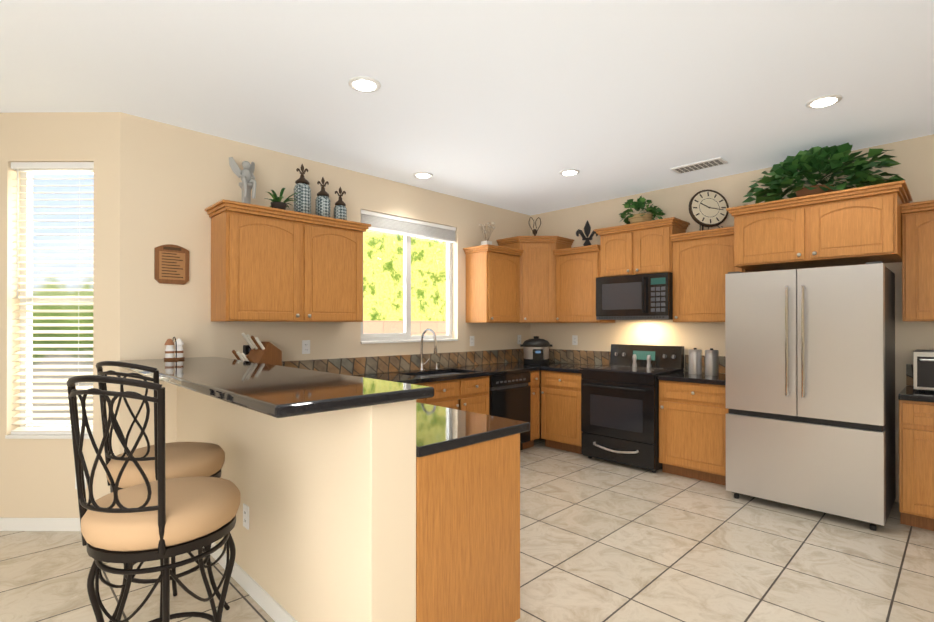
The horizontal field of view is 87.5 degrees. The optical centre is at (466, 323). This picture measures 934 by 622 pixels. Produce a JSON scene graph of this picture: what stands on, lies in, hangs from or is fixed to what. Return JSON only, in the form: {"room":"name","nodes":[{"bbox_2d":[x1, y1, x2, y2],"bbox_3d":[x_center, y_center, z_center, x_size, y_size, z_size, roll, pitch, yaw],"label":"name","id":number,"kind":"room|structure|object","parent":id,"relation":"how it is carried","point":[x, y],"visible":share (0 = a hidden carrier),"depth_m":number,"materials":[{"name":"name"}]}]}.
{"room":"kitchen","nodes":[
{"label":"kitchen","id":0,"kind":"room"},
{"bbox_2d":[0,112,119,517],"bbox_3d":[-2.920,-0.013,3.274,1.300,2.740,0.150,0,0,1],"label":"wall","id":1,"kind":"structure","parent":0,"point":[37,478],"depth_m":3.20,"materials":[{"name":"beige paint"}]},
{"bbox_2d":[0,518,80,530],"bbox_3d":[-2.921,1.314,3.188,1.300,0.085,0.011,0,0,1],"label":"baseboard","id":2,"kind":"structure","parent":1,"relation":"attached to","point":[39,524],"depth_m":3.18,"materials":[{"name":"white paint"}]},
{"bbox_2d":[5,171,93,438],"bbox_3d":[-2.730,-0.155,3.259,0.570,1.818,0.147,0,0,1],"label":"window","id":3,"kind":"structure","parent":1,"relation":"in","point":[25,174],"depth_m":3.30,"materials":[{"name":"white plastic"}]},
{"bbox_2d":[11,162,93,433],"bbox_3d":[-2.731,-0.165,3.233,0.550,1.791,0.070,0,0,1],"label":"window blinds","id":4,"kind":"object","parent":3,"relation":"attached to","point":[58,166],"visible":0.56,"depth_m":3.23,"materials":[{"name":"white plastic"}]},
{"bbox_2d":[75,473,86,488],"bbox_3d":[-2.522,1.026,3.186,0.070,0.114,0.008,0,0,1],"label":"electrical outlet","id":5,"kind":"object","parent":1,"relation":"attached to","point":[84,480],"visible":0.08,"depth_m":3.19,"materials":[{"name":"white plastic"}]},
{"bbox_2d":[177,386,415,621],"bbox_3d":[-1.112,0.819,2.620,0.200,1.070,2.433,0,0,-44],"label":"wall","id":6,"kind":"structure","parent":0,"point":[328,498],"depth_m":1.92,"materials":[{"name":"beige paint"}]},
{"bbox_2d":[243,503,248,529],"bbox_3d":[-1.126,0.984,2.484,0.008,0.114,0.070,0,0,-44],"label":"outlet","id":7,"kind":"object","parent":6,"relation":"attached to","point":[245,516],"visible":1,"depth_m":2.48,"materials":[{"name":"white plastic"}]},
{"bbox_2d":[210,542,296,621],"bbox_3d":[-1.112,1.312,2.609,0.213,0.085,2.446,0,0,-44],"label":"baseboard","id":8,"kind":"structure","parent":6,"relation":"attached to","point":[274,610],"depth_m":2.36,"materials":[{"name":"white paint"}]},
{"bbox_2d":[117,357,433,417],"bbox_3d":[-1.201,0.261,2.503,0.605,0.040,2.478,0,0,-44],"label":"bar","id":9,"kind":"object","parent":6,"relation":"on","point":[276,391],"visible":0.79,"depth_m":1.87,"materials":[{"name":"black stone"}]},
{"bbox_2d":[164,337,184,359],"bbox_3d":[-1.968,0.166,3.280,0.124,0.153,0.124,0,0,-44],"label":"caddy","id":10,"kind":"object","parent":9,"relation":"on","point":[170,351],"visible":1,"depth_m":3.25,"materials":[{"name":"white ceramic"}]},
{"bbox_2d":[232,333,281,365],"bbox_3d":[-1.549,0.268,3.598,0.148,0.398,0.336,0,0,26],"label":"knife block","id":11,"kind":"object","parent":9,"relation":"on","point":[265,352],"visible":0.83,"depth_m":3.58,"materials":[{"name":"brown wood"}]},
{"bbox_2d":[120,112,530,453],"bbox_3d":[-0.783,-0.008,4.759,4.318,2.740,0.150,0,0,-44],"label":"wall","id":12,"kind":"structure","parent":0,"point":[175,181],"depth_m":3.57,"materials":[{"name":"beige paint"}]},
{"bbox_2d":[154,244,188,284],"bbox_3d":[-2.051,-0.410,3.396,0.210,0.275,0.018,0,0,-44],"label":"sign plaque","id":13,"kind":"object","parent":12,"relation":"attached to","point":[171,263],"visible":1,"depth_m":3.39,"materials":[{"name":"brown wood"}]},
{"bbox_2d":[243,345,250,354],"bbox_3d":[-1.661,0.206,3.756,0.105,0.075,0.049,0,0,-44],"label":"dock","id":14,"kind":"object","parent":12,"relation":"attached to","point":[246,349],"visible":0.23,"depth_m":3.71,"materials":[{"name":"black"}]},
{"bbox_2d":[205,199,370,321],"bbox_3d":[-1.356,-0.421,3.823,1.174,0.820,0.381,0,0,-44],"label":"upper cabinet","id":15,"kind":"object","parent":12,"relation":"attached to","point":[269,264],"visible":1,"depth_m":3.61,"materials":[{"name":"brown wood"}]},
{"bbox_2d":[229,157,255,203],"bbox_3d":[-1.628,-1.028,3.595,0.188,0.390,0.174,0,0,-44],"label":"statue","id":16,"kind":"object","parent":15,"relation":"on","point":[247,184],"visible":0.96,"depth_m":3.57,"materials":[{"name":"grey stone"}]},
{"bbox_2d":[265,188,297,209],"bbox_3d":[-1.403,-0.917,3.700,0.292,0.169,0.337,0,0,-44],"label":"spider plant","id":17,"kind":"object","parent":15,"relation":"on","point":[276,202],"visible":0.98,"depth_m":3.69,"materials":[{"name":"green plant"}]},
{"bbox_2d":[294,164,310,213],"bbox_3d":[-1.318,-1.055,3.908,0.132,0.445,0.130,0,0,-44],"label":"jar","id":18,"kind":"object","parent":15,"relation":"on","point":[302,189],"visible":0.85,"depth_m":3.86,"materials":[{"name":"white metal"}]},
{"bbox_2d":[315,177,329,216],"bbox_3d":[-1.190,-1.022,4.034,0.120,0.380,0.118,0,0,-44],"label":"jar","id":19,"kind":"object","parent":15,"relation":"on","point":[322,204],"visible":0.85,"depth_m":3.99,"materials":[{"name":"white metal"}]},
{"bbox_2d":[334,187,346,219],"bbox_3d":[-1.076,-0.996,4.146,0.108,0.330,0.106,0,0,-44],"label":"jar","id":20,"kind":"object","parent":15,"relation":"on","point":[340,210],"visible":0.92,"depth_m":4.11,"materials":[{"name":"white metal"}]},
{"bbox_2d":[302,340,309,353],"bbox_3d":[-1.348,0.200,4.091,0.070,0.114,0.008,0,0,-44],"label":"electrical outlet","id":21,"kind":"object","parent":12,"relation":"attached to","point":[305,346],"visible":1,"depth_m":4.09,"materials":[{"name":"white plastic"}]},
{"bbox_2d":[282,349,523,374],"bbox_3d":[-0.516,0.391,4.904,3.728,0.158,0.012,0,0,-44],"label":"backsplash","id":22,"kind":"structure","parent":12,"relation":"attached to","point":[367,365],"depth_m":4.79,"materials":[{"name":"tile"}]},
{"bbox_2d":[361,230,457,343],"bbox_3d":[-0.582,-0.428,4.939,1.220,1.238,0.147,0,0,-44],"label":"window","id":23,"kind":"structure","parent":12,"relation":"in","point":[405,336],"depth_m":4.95,"materials":[{"name":"white plastic"}]},
{"bbox_2d":[361,209,455,242],"bbox_3d":[-0.566,-0.964,4.925,1.196,0.163,0.053,0,0,-44],"label":"window blinds","id":24,"kind":"object","parent":23,"relation":"attached to","point":[382,222],"visible":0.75,"depth_m":4.87,"materials":[{"name":"white plastic"}]},
{"bbox_2d":[470,336,473,345],"bbox_3d":[0.057,0.199,5.471,0.070,0.114,0.008,0,0,-44],"label":"electrical outlet","id":25,"kind":"object","parent":12,"relation":"attached to","point":[471,340],"visible":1,"depth_m":5.47,"materials":[{"name":"white plastic"}]},
{"bbox_2d":[463,244,523,322],"bbox_3d":[0.297,-0.416,5.446,0.589,0.820,0.381,0,0,-44],"label":"upper cabinet","id":26,"kind":"object","parent":12,"relation":"attached to","point":[492,283],"visible":1,"depth_m":5.31,"materials":[{"name":"brown wood"}]},
{"bbox_2d":[479,222,494,244],"bbox_3d":[0.225,-0.981,5.421,0.173,0.308,0.175,0,0,-44],"label":"figurine","id":27,"kind":"object","parent":26,"relation":"on","point":[485,242],"visible":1,"depth_m":5.41,"materials":[{"name":"white ceramic"}]},
{"bbox_2d":[517,335,520,343],"bbox_3d":[0.650,0.201,6.053,0.070,0.114,0.008,0,0,-44],"label":"electrical outlet","id":28,"kind":"object","parent":12,"relation":"attached to","point":[518,339],"visible":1,"depth_m":6.04,"materials":[{"name":"white plastic"}]},
{"bbox_2d":[0,433,933,621],"bbox_3d":[-1.393,1.402,1.913,9.470,0.100,13.350,0,0,-44],"label":"floor","id":29,"kind":"structure","parent":0,"point":[601,540],"depth_m":2.75,"materials":[{"name":"tile"}]},
{"bbox_2d":[67,375,239,621],"bbox_3d":[-1.025,0.751,1.647,0.508,1.200,0.497,0,0,-44],"label":"stool","id":30,"kind":"object","parent":29,"relation":"on","point":[163,518],"visible":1,"depth_m":1.49,"materials":[{"name":"beige fabric"}]},
{"bbox_2d":[96,361,229,621],"bbox_3d":[-1.356,0.753,2.192,0.500,1.200,0.478,0,0,-44],"label":"stool","id":31,"kind":"object","parent":29,"relation":"on","point":[189,459],"visible":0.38,"depth_m":2.05,"materials":[{"name":"beige fabric"}]},
{"bbox_2d":[415,383,422,402],"bbox_3d":[-0.896,0.935,4.083,0.918,0.849,0.647,0,0,-44],"label":"base cabinet","id":32,"kind":"object","parent":29,"relation":"on","point":[419,400],"visible":0.02,"depth_m":4.17,"materials":[{"name":"brown wood"}]},
{"bbox_2d":[420,372,488,414],"bbox_3d":[-0.271,0.937,4.697,0.830,0.849,0.647,0,0,-44],"label":"base cabinet","id":33,"kind":"object","parent":29,"relation":"on","point":[471,394],"visible":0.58,"depth_m":4.52,"materials":[{"name":"brown wood"}]},
{"bbox_2d":[416,433,519,621],"bbox_3d":[-0.203,0.929,2.281,0.619,0.848,0.685,0,0,-44],"label":"base cabinet","id":34,"kind":"object","parent":29,"relation":"on","point":[468,533],"visible":0.31,"depth_m":1.99,"materials":[{"name":"brown wood"}]},
{"bbox_2d":[416,402,529,456],"bbox_3d":[-0.563,0.485,2.701,0.690,0.040,1.800,0,0,-44],"label":"countertop","id":35,"kind":"structure","parent":34,"relation":"on","point":[440,429],"depth_m":2.17,"materials":[{"name":"black stone"}]},
{"bbox_2d":[489,372,530,449],"bbox_3d":[0.260,0.940,5.185,0.606,0.847,0.639,0,0,-44],"label":"dishwasher","id":36,"kind":"object","parent":29,"relation":"on","point":[509,396],"visible":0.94,"depth_m":4.99,"materials":[{"name":"black metal"}]},
{"bbox_2d":[523,371,539,448],"bbox_3d":[0.531,0.940,5.484,0.194,0.849,0.647,0,0,-44],"label":"base cabinet","id":37,"kind":"object","parent":29,"relation":"on","point":[534,383],"visible":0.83,"depth_m":5.28,"materials":[{"name":"brown wood"}]},
{"bbox_2d":[541,370,581,453],"bbox_3d":[1.200,0.939,5.353,0.647,0.849,0.548,0,0,-44],"label":"base cabinet","id":38,"kind":"object","parent":29,"relation":"on","point":[560,410],"visible":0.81,"depth_m":5.15,"materials":[{"name":"brown wood"}]},
{"bbox_2d":[352,361,559,383],"bbox_3d":[-0.315,0.491,4.657,3.786,0.040,0.644,0,0,-44],"label":"countertop","id":39,"kind":"structure","parent":38,"relation":"on","point":[410,377],"depth_m":4.78,"materials":[{"name":"black stone"}]},
{"bbox_2d":[419,328,439,370],"bbox_3d":[-0.315,0.261,4.874,0.248,0.421,0.257,0,0,-44],"label":"faucet","id":40,"kind":"object","parent":39,"relation":"on","point":[421,368],"visible":1,"depth_m":4.86,"materials":[{"name":"silver metal"}]},
{"bbox_2d":[420,373,459,399],"bbox_3d":[-0.261,0.613,4.681,0.754,0.200,0.434,0,0,-44],"label":"sink","id":41,"kind":"object","parent":39,"relation":"in","point":[438,375],"visible":0.1,"depth_m":4.94,"materials":[{"name":"silver metal"}]},
{"bbox_2d":[520,336,551,364],"bbox_3d":[0.813,0.313,5.729,0.316,0.322,0.316,0,0,-44],"label":"slow cooker","id":42,"kind":"object","parent":39,"relation":"on","point":[536,350],"visible":1,"depth_m":5.60,"materials":[{"name":"black"}]},
{"bbox_2d":[540,363,599,373],"bbox_3d":[1.205,0.494,5.336,0.666,0.040,0.515,0,0,-44],"label":"countertop","id":43,"kind":"structure","parent":38,"relation":"on","point":[563,367],"depth_m":5.25,"materials":[{"name":"black stone"}]},
{"bbox_2d":[581,344,683,472],"bbox_3d":[1.625,0.795,4.849,0.728,1.135,0.762,0,0,-44],"label":"range","id":44,"kind":"object","parent":29,"relation":"on","point":[619,408],"visible":0.94,"depth_m":4.66,"materials":[{"name":"black metal"}]},
{"bbox_2d":[632,354,636,366],"bbox_3d":[1.722,0.382,5.017,0.048,0.128,0.047,0,0,-44],"label":"pepper grinder","id":45,"kind":"object","parent":44,"relation":"on","point":[634,359],"depth_m":5.00,"materials":[{"name":"silver metal"}]},
{"bbox_2d":[647,355,651,367],"bbox_3d":[1.831,0.382,4.906,0.048,0.128,0.047,0,0,-44],"label":"pepper grinder","id":46,"kind":"object","parent":44,"relation":"on","point":[649,365],"depth_m":4.89,"materials":[{"name":"silver metal"}]},
{"bbox_2d":[659,380,728,485],"bbox_3d":[2.152,0.936,4.384,0.647,0.849,0.629,0,0,-44],"label":"base cabinet","id":47,"kind":"object","parent":29,"relation":"on","point":[692,430],"visible":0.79,"depth_m":4.19,"materials":[{"name":"brown wood"}]},
{"bbox_2d":[657,371,725,385],"bbox_3d":[2.155,0.490,4.388,0.638,0.040,0.629,0,0,-44],"label":"countertop","id":48,"kind":"structure","parent":47,"relation":"on","point":[702,378],"depth_m":4.25,"materials":[{"name":"black stone"}]},
{"bbox_2d":[688,348,701,373],"bbox_3d":[2.117,0.349,4.529,0.112,0.242,0.112,0,0,-44],"label":"canister","id":49,"kind":"object","parent":48,"relation":"on","point":[695,360],"visible":1,"depth_m":4.48,"materials":[{"name":"silver metal"}]},
{"bbox_2d":[705,348,718,375],"bbox_3d":[2.219,0.349,4.426,0.112,0.242,0.112,0,0,-44],"label":"canister","id":50,"kind":"object","parent":48,"relation":"on","point":[711,361],"visible":1,"depth_m":4.38,"materials":[{"name":"silver metal"}]},
{"bbox_2d":[725,261,895,530],"bbox_3d":[2.605,0.480,3.723,0.872,1.757,0.940,0,0,-44],"label":"refrigerator","id":51,"kind":"object","parent":29,"relation":"on","point":[810,383],"visible":1,"depth_m":3.41,"materials":[{"name":"grey metal"}]},
{"bbox_2d":[899,400,933,530],"bbox_3d":[3.392,0.931,3.120,0.647,0.849,0.906,0,0,-44],"label":"base cabinet","id":52,"kind":"object","parent":29,"relation":"on","point":[916,463],"visible":0.98,"depth_m":3.19,"materials":[{"name":"brown wood"}]},
{"bbox_2d":[898,386,933,402],"bbox_3d":[3.395,0.486,3.125,0.638,0.040,0.906,0,0,-44],"label":"countertop","id":53,"kind":"structure","parent":52,"relation":"on","point":[908,393],"depth_m":3.20,"materials":[{"name":"black stone"}]},
{"bbox_2d":[913,349,933,391],"bbox_3d":[3.323,0.329,3.281,0.407,0.274,0.460,0,0,-44],"label":"toaster oven","id":54,"kind":"object","parent":53,"relation":"on","point":[923,370],"visible":1,"depth_m":3.29,"materials":[{"name":"black"}]},
{"bbox_2d":[0,0,933,215],"bbox_3d":[0.008,-1.443,0.496,9.470,0.100,9.350,0,0,-44],"label":"ceiling","id":55,"kind":"structure","parent":0,"point":[518,106],"depth_m":2.77,"materials":[{"name":"white paint"}]},
{"bbox_2d":[348,76,380,92],"bbox_3d":[-0.593,-1.379,2.827,0.188,0.011,0.188,0,0,-44],"label":"recessed light","id":56,"kind":"object","parent":55,"relation":"in","point":[364,84],"visible":1,"depth_m":2.81,"materials":[{"name":"white"}]},
{"bbox_2d":[413,172,432,178],"bbox_3d":[-0.407,-1.373,4.537,0.188,0.011,0.188,0,0,-44],"label":"recessed light","id":57,"kind":"object","parent":55,"relation":"in","point":[423,175],"visible":1,"depth_m":4.52,"materials":[{"name":"white"}]},
{"bbox_2d":[559,169,579,175],"bbox_3d":[0.935,-1.373,4.454,0.188,0.011,0.188,0,0,-44],"label":"recessed light","id":58,"kind":"object","parent":55,"relation":"in","point":[568,172],"visible":0.96,"depth_m":4.43,"materials":[{"name":"white"}]},
{"bbox_2d":[670,157,727,173],"bbox_3d":[2.023,-1.372,4.260,0.190,0.014,0.420,0,0,-44],"label":"ceiling vent","id":59,"kind":"object","parent":55,"relation":"in","point":[709,163],"visible":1,"depth_m":4.23,"materials":[{"name":"white plastic"}]},
{"bbox_2d":[806,94,842,108],"bbox_3d":[2.224,-1.378,3.042,0.188,0.011,0.188,0,0,-44],"label":"recessed light","id":60,"kind":"object","parent":55,"relation":"in","point":[824,101],"visible":1,"depth_m":3.02,"materials":[{"name":"white"}]},
{"bbox_2d":[531,134,933,501],"bbox_3d":[3.684,-0.013,3.399,0.150,2.740,8.350,0,0,-44],"label":"wall","id":61,"kind":"structure","parent":0,"point":[914,157],"depth_m":4.80,"materials":[{"name":"beige paint"}]},
{"bbox_2d":[496,236,573,322],"bbox_3d":[0.806,-0.495,5.747,0.664,0.980,0.664,0,0,-44],"label":"upper cabinet","id":62,"kind":"object","parent":61,"relation":"attached to","point":[537,281],"visible":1,"depth_m":5.54,"materials":[{"name":"brown wood"}]},
{"bbox_2d":[529,217,540,235],"bbox_3d":[0.806,-1.122,5.798,0.107,0.274,0.107,0,0,-44],"label":"wire sculpture","id":63,"kind":"object","parent":62,"relation":"on","point":[534,231],"visible":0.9,"depth_m":5.79,"materials":[{"name":"brown metal"}]},
{"bbox_2d":[572,335,577,344],"bbox_3d":[1.269,0.200,5.743,0.008,0.114,0.070,0,0,-44],"label":"electrical outlet","id":64,"kind":"object","parent":61,"relation":"attached to","point":[574,339],"visible":1,"depth_m":5.74,"materials":[{"name":"white plastic"}]},
{"bbox_2d":[553,244,614,322],"bbox_3d":[1.300,-0.416,5.445,0.381,0.820,0.564,0,0,-44],"label":"upper cabinet","id":65,"kind":"object","parent":61,"relation":"attached to","point":[577,271],"visible":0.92,"depth_m":5.33,"materials":[{"name":"brown wood"}]},
{"bbox_2d":[576,220,597,245],"bbox_3d":[1.340,-0.986,5.439,0.252,0.319,0.050,0,0,1],"label":"fleur de lis","id":66,"kind":"object","parent":65,"relation":"on","point":[587,228],"visible":0.77,"depth_m":5.42,"materials":[{"name":"black metal"}]},
{"bbox_2d":[594,217,689,276],"bbox_3d":[1.766,-0.733,4.973,0.381,0.508,0.844,0,0,-44],"label":"upper cabinet","id":67,"kind":"object","parent":61,"relation":"attached to","point":[645,247],"visible":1,"depth_m":4.82,"materials":[{"name":"brown wood"}]},
{"bbox_2d":[596,272,672,319],"bbox_3d":[1.737,-0.257,4.942,0.462,0.438,0.758,0,0,-44],"label":"microwave","id":68,"kind":"object","parent":67,"relation":"attached to","point":[639,297],"visible":1,"depth_m":4.78,"materials":[{"name":"black"}]},
{"bbox_2d":[619,196,664,223],"bbox_3d":[1.774,-1.148,4.994,0.467,0.319,0.494,0,0,-44],"label":"potted plant","id":69,"kind":"object","parent":67,"relation":"on","point":[638,205],"visible":0.77,"depth_m":4.92,"materials":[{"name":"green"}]},
{"bbox_2d":[670,226,753,321],"bbox_3d":[2.250,-0.419,4.478,0.381,0.820,0.619,0,0,-44],"label":"upper cabinet","id":70,"kind":"object","parent":61,"relation":"attached to","point":[703,262],"visible":0.62,"depth_m":4.40,"materials":[{"name":"brown wood"}]},
{"bbox_2d":[689,190,728,229],"bbox_3d":[2.237,-1.038,4.517,0.275,0.410,0.275,0,0,-44],"label":"wall clock","id":71,"kind":"object","parent":70,"relation":"on","point":[707,208],"visible":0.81,"depth_m":4.50,"materials":[{"name":"brown metal"}]},
{"bbox_2d":[549,349,912,385],"bbox_3d":[2.376,0.390,4.611,0.012,0.158,4.454,0,0,-44],"label":"backsplash","id":72,"kind":"structure","parent":61,"relation":"attached to","point":[582,357],"depth_m":5.55,"materials":[{"name":"tile"}]},
{"bbox_2d":[726,180,912,271],"bbox_3d":[2.714,-0.697,3.800,0.671,0.470,1.081,0,0,-44],"label":"upper cabinet","id":73,"kind":"object","parent":61,"relation":"attached to","point":[856,226],"visible":1,"depth_m":3.55,"materials":[{"name":"brown wood"}]},
{"bbox_2d":[742,142,904,205],"bbox_3d":[2.735,-1.165,3.837,0.761,0.464,1.059,0,0,-44],"label":"plant","id":74,"kind":"object","parent":73,"relation":"on","point":[807,164],"visible":0.92,"depth_m":3.72,"materials":[{"name":"green plant"}]},
{"bbox_2d":[900,200,933,321],"bbox_3d":[3.472,-0.424,3.233,0.381,0.820,0.948,0,0,-44],"label":"upper cabinet","id":75,"kind":"object","parent":61,"relation":"attached to","point":[917,261],"visible":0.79,"depth_m":3.38,"materials":[{"name":"brown wood"}]},
{"label":"outside","id":76,"kind":"structure","parent":0,"visible":0},
{"bbox_2d":[32,174,93,419],"bbox_3d":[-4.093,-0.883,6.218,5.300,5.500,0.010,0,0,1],"label":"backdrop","id":77,"kind":"structure","parent":76,"point":[62,224],"depth_m":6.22,"materials":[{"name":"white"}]},
{"bbox_2d":[363,229,445,335],"bbox_3d":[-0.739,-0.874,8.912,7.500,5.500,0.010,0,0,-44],"label":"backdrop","id":78,"kind":"structure","parent":76,"point":[440,307],"depth_m":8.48,"materials":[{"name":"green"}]}
]}

